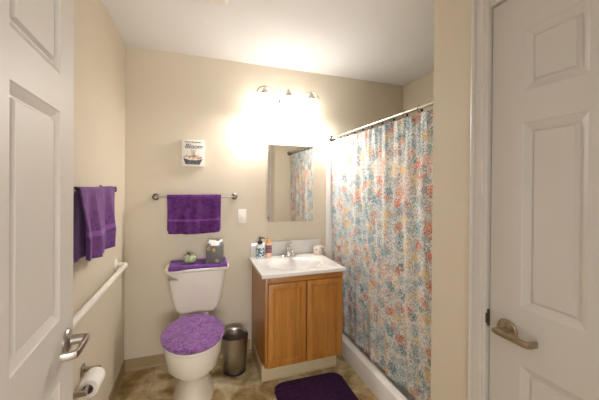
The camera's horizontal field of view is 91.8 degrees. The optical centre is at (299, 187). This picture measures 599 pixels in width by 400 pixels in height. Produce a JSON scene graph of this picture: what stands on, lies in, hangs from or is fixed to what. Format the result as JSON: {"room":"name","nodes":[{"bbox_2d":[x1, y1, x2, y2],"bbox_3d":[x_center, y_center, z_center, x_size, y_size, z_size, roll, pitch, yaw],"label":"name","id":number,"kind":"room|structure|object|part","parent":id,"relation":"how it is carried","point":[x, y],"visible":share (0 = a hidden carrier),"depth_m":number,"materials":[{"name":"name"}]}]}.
{"room":"bathroom","nodes":[
{"label":"bathroom","id":0,"kind":"room"},
{"bbox_2d":[73,0,124,399],"bbox_3d":[-0.968,0.170,1.013,0.120,2.440,2.647,0,0,-19],"label":"wall","id":1,"kind":"structure","parent":0,"point":[99,48],"depth_m":1.63,"materials":[{"name":"paint"}]},
{"bbox_2d":[0,0,89,399],"bbox_3d":[-0.519,0.376,0.454,0.143,2.018,0.917,0,0,-24],"label":"door","id":2,"kind":"structure","parent":1,"relation":"in","point":[37,338],"depth_m":0.65,"materials":[{"name":"paint"}]},
{"bbox_3d":[-0.625,0.436,0.804,0.054,0.066,0.134,0,0,-23],"label":"handle","id":3,"kind":"part","parent":2,"relation":"part of","materials":[{"name":"silver metal"}]},
{"bbox_2d":[73,363,100,397],"bbox_3d":[-0.970,0.872,1.309,0.078,0.052,0.221,0,0,-19],"label":"paper holder","id":4,"kind":"object","parent":1,"relation":"attached to","point":[84,369],"visible":0.63,"depth_m":1.26,"materials":[{"name":"silver metal"}]},
{"bbox_3d":[-0.939,0.872,1.221,0.078,0.052,0.036,0,0,-19],"label":"holder post","id":5,"kind":"part","parent":4,"relation":"part of","materials":[{"name":"silver metal"}]},
{"bbox_3d":[-1.000,0.871,1.396,0.078,0.052,0.036,0,0,-19],"label":"holder post","id":6,"kind":"part","parent":4,"relation":"part of","materials":[{"name":"silver metal"}]},
{"bbox_2d":[77,367,105,398],"bbox_3d":[-0.946,0.886,1.321,0.082,0.082,0.105,0,0,-19],"label":"toilet roll","id":7,"kind":"object","parent":4,"relation":"on","point":[94,377],"visible":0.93,"depth_m":1.29,"materials":[{"name":"paper"}]},
{"bbox_2d":[73,185,116,194],"bbox_3d":[-0.979,0.012,1.354,0.083,0.048,0.648,0,0,-19],"label":"towel bar","id":8,"kind":"object","parent":1,"relation":"attached to","point":[74,190],"visible":0.26,"depth_m":1.13,"materials":[{"name":"silver metal"}]},
{"bbox_2d":[73,186,115,262],"bbox_3d":[-0.942,0.153,1.354,0.075,0.321,0.485,0,0,-18],"label":"hanging towel","id":9,"kind":"object","parent":8,"relation":"hanging from","point":[94,225],"visible":0.96,"depth_m":1.27,"materials":[{"name":"purple fabric"}]},
{"bbox_2d":[73,259,127,327],"bbox_3d":[-1.016,0.522,1.446,0.078,0.076,1.136,0,0,-19],"label":"grab bar","id":10,"kind":"object","parent":1,"relation":"attached to","point":[88,305],"visible":0.58,"depth_m":1.40,"materials":[{"name":"white metal"}]},
{"bbox_2d":[107,360,125,399],"bbox_3d":[-0.913,1.347,1.042,0.016,0.088,2.407,0,0,-19],"label":"baseboard","id":11,"kind":"structure","parent":1,"relation":"attached to","point":[116,387],"depth_m":1.98,"materials":[{"name":"plastic"}]},
{"bbox_2d":[116,349,377,399],"bbox_3d":[0.417,1.425,1.002,2.743,0.050,3.597,0,0,-19],"label":"floor","id":12,"kind":"structure","parent":0,"point":[155,383],"depth_m":2.05,"materials":[{"name":"tile"}]},
{"bbox_2d":[163,259,228,399],"bbox_3d":[-0.706,0.987,2.005,0.456,0.800,0.708,0,0,-19],"label":"toilet","id":13,"kind":"object","parent":12,"relation":"on","point":[192,291],"visible":0.56,"depth_m":2.06,"materials":[{"name":"ceramic"}]},
{"bbox_2d":[160,313,224,354],"bbox_3d":[-0.687,0.929,1.884,0.390,0.046,0.498,0,0,-19],"label":"lid cover","id":14,"kind":"object","parent":13,"relation":"on","point":[195,333],"visible":1,"depth_m":1.81,"materials":[{"name":"purple fabric"}]},
{"bbox_3d":[-0.690,0.966,1.893,0.368,0.019,0.486,0,0,-19],"label":"seat","id":15,"kind":"part","parent":13,"relation":"part of","materials":[{"name":"fabric"}]},
{"bbox_3d":[-0.785,0.780,2.234,0.418,0.314,0.200,0,0,-19],"label":"tank","id":16,"kind":"part","parent":13,"relation":"part of","materials":[{"name":"ceramic"}]},
{"bbox_3d":[-0.783,0.604,2.232,0.456,0.038,0.224,0,0,-19],"label":"tank lid","id":17,"kind":"part","parent":13,"relation":"part of","materials":[{"name":"ceramic"}]},
{"bbox_2d":[168,257,227,271],"bbox_3d":[-0.770,0.580,2.219,0.408,0.031,0.224,0,0,-19],"label":"cloth","id":18,"kind":"object","parent":13,"relation":"on","point":[178,265],"visible":0.7,"depth_m":2.15,"materials":[{"name":"purple fabric"}]},
{"bbox_2d":[183,252,195,262],"bbox_3d":[-0.827,0.525,2.188,0.093,0.082,0.093,0,0,-19],"label":"pumpkin","id":19,"kind":"object","parent":18,"relation":"on","point":[190,258],"visible":1,"depth_m":2.16,"materials":[{"name":"green ceramic"}]},
{"bbox_2d":[206,239,223,262],"bbox_3d":[-0.655,0.486,2.248,0.120,0.166,0.112,0,0,-10],"label":"tissue box","id":20,"kind":"object","parent":18,"relation":"on","point":[214,249],"visible":1,"depth_m":2.20,"materials":[{"name":"grey cardboard"}]},
{"bbox_2d":[222,328,248,376],"bbox_3d":[-0.491,1.250,2.206,0.203,0.274,0.203,0,0,-19],"label":"waste bin","id":21,"kind":"object","parent":12,"relation":"on","point":[234,340],"visible":0.94,"depth_m":2.14,"materials":[{"name":"metal"}]},
{"bbox_2d":[251,265,342,381],"bbox_3d":[-0.043,1.005,2.319,0.598,0.769,0.546,0,0,-19],"label":"vanity cabinet","id":22,"kind":"object","parent":12,"relation":"on","point":[297,320],"visible":0.88,"depth_m":2.08,"materials":[{"name":"brown wood"}]},
{"bbox_3d":[-0.317,1.004,2.245,0.016,0.769,0.507,0,0,-19],"label":"panel","id":23,"kind":"part","parent":22,"relation":"part of","materials":[{"name":"brown wood"}]},
{"bbox_3d":[-0.087,0.951,2.025,0.272,0.576,0.018,0,0,-19],"label":"door","id":24,"kind":"part","parent":22,"relation":"part of","materials":[{"name":"brown wood"}]},
{"bbox_3d":[-0.089,0.951,2.030,0.180,0.484,0.005,0,0,-19],"label":"door panel","id":25,"kind":"part","parent":22,"relation":"part of","materials":[{"name":"brown wood"}]},
{"bbox_2d":[249,239,345,278],"bbox_3d":[-0.034,0.591,2.318,0.653,0.240,0.556,0,0,-19],"label":"sink","id":26,"kind":"object","parent":22,"relation":"in","point":[305,262],"visible":0.71,"depth_m":2.40,"materials":[{"name":"ceramic"}]},
{"bbox_2d":[256,237,264,258],"bbox_3d":[-0.325,0.500,2.419,0.073,0.177,0.047,0,0,-19],"label":"soap bottle","id":27,"kind":"object","parent":26,"relation":"on","point":[259,248],"visible":1,"depth_m":2.40,"materials":[{"name":"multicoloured plastic"}]},
{"bbox_2d":[266,239,271,257],"bbox_3d":[-0.261,0.513,2.459,0.050,0.152,0.035,0,0,-19],"label":"lotion bottle","id":28,"kind":"object","parent":26,"relation":"on","point":[268,244],"visible":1,"depth_m":2.44,"materials":[{"name":"orange plastic"}]},
{"bbox_2d":[280,242,296,256],"bbox_3d":[-0.077,0.524,2.446,0.150,0.136,0.159,0,0,-19],"label":"faucet","id":29,"kind":"object","parent":26,"relation":"on","point":[289,251],"visible":1,"depth_m":2.47,"materials":[{"name":"silver metal"}]},
{"bbox_3d":[-0.095,0.581,2.497,0.150,0.020,0.052,0,0,-19],"label":"plate","id":30,"kind":"part","parent":29,"relation":"part of","materials":[{"name":"silver metal"}]},
{"bbox_2d":[313,245,324,254],"bbox_3d":[0.171,0.556,2.571,0.104,0.072,0.084,1,0,15],"label":"cup","id":31,"kind":"object","parent":26,"relation":"on","point":[317,249],"visible":1,"depth_m":2.54,"materials":[{"name":"ceramic"}]},
{"bbox_3d":[0.043,0.647,2.088,0.522,0.049,0.018,0,0,-19],"label":"rail","id":32,"kind":"part","parent":22,"relation":"part of","materials":[{"name":"brown wood"}]},
{"bbox_3d":[0.181,0.952,2.118,0.276,0.576,0.018,0,0,-19],"label":"door","id":33,"kind":"part","parent":22,"relation":"part of","materials":[{"name":"brown wood"}]},
{"bbox_3d":[0.179,0.952,2.124,0.183,0.484,0.005,0,0,-19],"label":"door panel","id":34,"kind":"part","parent":22,"relation":"part of","materials":[{"name":"brown wood"}]},
{"bbox_2d":[275,372,358,399],"bbox_3d":[0.135,1.381,1.847,0.517,0.022,0.558,0,0,-19],"label":"bath rug","id":35,"kind":"object","parent":12,"relation":"on","point":[331,385],"visible":1,"depth_m":1.97,"materials":[{"name":"purple fabric"}]},
{"bbox_2d":[341,331,414,399],"bbox_3d":[0.886,1.330,2.161,0.855,0.135,1.469,0,0,-19],"label":"shower pan","id":36,"kind":"object","parent":12,"relation":"on","point":[383,388],"visible":0.02,"depth_m":2.03,"materials":[{"name":"plastic"}]},
{"bbox_2d":[124,46,402,359],"bbox_3d":[-0.087,0.167,2.657,2.623,2.440,0.120,0,0,-19],"label":"wall","id":37,"kind":"structure","parent":0,"point":[170,97],"depth_m":2.38,"materials":[{"name":"paint"}]},
{"bbox_2d":[125,339,249,371],"bbox_3d":[-0.868,1.340,2.323,0.941,0.088,0.016,0,0,-19],"label":"baseboard","id":38,"kind":"structure","parent":37,"relation":"attached to","point":[152,361],"depth_m":2.22,"materials":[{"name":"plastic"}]},
{"bbox_2d":[182,139,203,166],"bbox_3d":[-0.848,-0.274,2.310,0.168,0.212,0.027,0,0,-19],"label":"wall plaque","id":39,"kind":"object","parent":37,"relation":"attached to","point":[192,150],"visible":1,"depth_m":2.30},
{"bbox_2d":[152,193,237,199],"bbox_3d":[-0.814,0.073,2.299,0.647,0.052,0.078,0,0,-19],"label":"towel bar","id":40,"kind":"object","parent":37,"relation":"attached to","point":[155,196],"visible":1,"depth_m":2.24,"materials":[{"name":"silver metal"}]},
{"bbox_3d":[-1.095,0.072,2.201,0.052,0.052,0.078,0,0,-19],"label":"bar post","id":41,"kind":"part","parent":40,"relation":"part of","materials":[{"name":"silver metal"}]},
{"bbox_2d":[167,194,220,234],"bbox_3d":[-0.819,0.208,2.267,0.398,0.307,0.067,0,0,-19],"label":"towel","id":42,"kind":"object","parent":40,"relation":"hanging from","point":[186,214],"visible":1,"depth_m":2.25,"materials":[{"name":"purple fabric"}]},
{"bbox_2d":[238,209,245,222],"bbox_3d":[-0.484,0.241,2.450,0.070,0.117,0.010,0,0,-19],"label":"light switch","id":43,"kind":"object","parent":37,"relation":"attached to","point":[241,212],"visible":1,"depth_m":2.45,"materials":[{"name":"plastic"}]},
{"bbox_2d":[250,239,319,256],"bbox_3d":[-0.116,0.531,2.572,0.641,0.122,0.021,0,0,-19],"label":"backsplash","id":44,"kind":"structure","parent":37,"relation":"attached to","point":[304,245],"depth_m":2.57,"materials":[{"name":"stone"}]},
{"bbox_2d":[256,85,318,119],"bbox_3d":[-0.101,-0.718,2.472,0.555,0.242,0.207,0,0,-19],"label":"vanity light","id":45,"kind":"object","parent":37,"relation":"attached to","point":[287,104],"visible":1,"depth_m":2.40,"materials":[{"name":"white glass"}]},
{"bbox_3d":[-0.284,-0.682,2.375,0.144,0.170,0.144,0,0,-19],"label":"lamp shade","id":46,"kind":"part","parent":45,"relation":"part of","materials":[{"name":"white glass"}]},
{"bbox_3d":[-0.109,-0.787,2.494,0.555,0.102,0.127,0,0,-19],"label":"arm","id":47,"kind":"part","parent":45,"relation":"part of","materials":[{"name":"silver metal"}]},
{"bbox_3d":[-0.091,-0.681,2.442,0.144,0.170,0.144,0,0,-19],"label":"lamp shade","id":48,"kind":"part","parent":45,"relation":"part of","materials":[{"name":"white glass"}]},
{"bbox_3d":[0.100,-0.680,2.508,0.144,0.170,0.144,0,0,-19],"label":"lamp shade","id":49,"kind":"part","parent":45,"relation":"part of","materials":[{"name":"white glass"}]},
{"bbox_2d":[266,144,312,221],"bbox_3d":[-0.086,-0.036,2.550,0.410,0.656,0.078,0,0,-19],"label":"mirror","id":50,"kind":"object","parent":37,"relation":"attached to","point":[289,169],"visible":1,"depth_m":2.51,"materials":[{"name":"white mirror"}]},
{"bbox_2d":[102,0,434,85],"bbox_3d":[0.280,-1.068,1.437,2.743,0.050,2.647,0,0,-19],"label":"ceiling","id":51,"kind":"structure","parent":0,"point":[382,41],"depth_m":1.97,"materials":[{"name":"paint"}]},
{"bbox_2d":[202,0,227,4],"bbox_3d":[-0.492,-1.038,1.488,0.260,0.022,0.260,0,0,-19],"label":"ceiling vent","id":52,"kind":"object","parent":51,"relation":"in","point":[223,2],"visible":1,"depth_m":1.61,"materials":[{"name":"white metal"}]},
{"bbox_2d":[403,71,433,117],"bbox_3d":[1.373,0.180,2.266,0.120,2.440,1.577,0,0,-19],"label":"wall","id":53,"kind":"structure","parent":0,"point":[420,91],"depth_m":2.76,"materials":[{"name":"paint"}]},
{"bbox_2d":[325,136,344,259],"bbox_3d":[0.884,0.394,2.161,0.869,1.734,1.456,0,0,-19],"label":"shower surround","id":54,"kind":"object","parent":53,"relation":"attached to","point":[328,211],"visible":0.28,"depth_m":2.69,"materials":[{"name":"plastic"}]},
{"bbox_2d":[329,101,433,141],"bbox_3d":[0.535,-0.450,2.017,0.056,0.056,1.458,0,0,-19],"label":"curtain rod","id":55,"kind":"object","parent":54,"relation":"attached to","point":[431,103],"visible":0.49,"depth_m":1.87,"materials":[{"name":"silver metal"}]},
{"bbox_2d":[332,108,433,399],"bbox_3d":[0.550,0.422,2.045,0.082,1.698,1.417,0,0,-19],"label":"shower curtain","id":56,"kind":"object","parent":55,"relation":"hanging from","point":[382,176],"visible":0.84,"depth_m":1.90,"materials":[{"name":"fabric"}]},
{"bbox_2d":[431,0,495,399],"bbox_3d":[1.233,0.187,0.934,1.019,2.440,1.053,0,0,-19],"label":"wall","id":57,"kind":"structure","parent":0,"point":[452,18],"depth_m":1.17,"materials":[{"name":"paint"}]},
{"bbox_2d":[467,0,489,399],"bbox_3d":[0.754,0.347,0.730,0.019,2.115,0.734,0,0,-19],"label":"trim","id":58,"kind":"structure","parent":57,"relation":"attached to","point":[478,116],"depth_m":1.04,"materials":[{"name":"paint"}]},
{"bbox_2d":[485,0,506,399],"bbox_3d":[0.805,0.382,0.760,0.101,2.045,0.610,0,0,-19],"label":"trim","id":59,"kind":"structure","parent":57,"relation":"attached to","point":[496,3],"depth_m":1.02,"materials":[{"name":"paint"}]},
{"bbox_2d":[485,0,598,399],"bbox_3d":[0.760,0.383,0.749,0.089,2.018,0.595,0,0,-19],"label":"door","id":60,"kind":"structure","parent":57,"relation":"in","point":[542,317],"depth_m":0.87,"materials":[{"name":"paint"}]},
{"bbox_3d":[0.671,0.459,1.029,0.030,0.057,0.009,0,0,-19],"label":"strike plate","id":61,"kind":"part","parent":60,"relation":"part of","materials":[{"name":"metal"}]},
{"bbox_3d":[0.679,0.473,0.926,0.054,0.066,0.134,0,0,-19],"label":"handle","id":62,"kind":"part","parent":60,"relation":"part of","materials":[{"name":"silver metal"}]}
]}

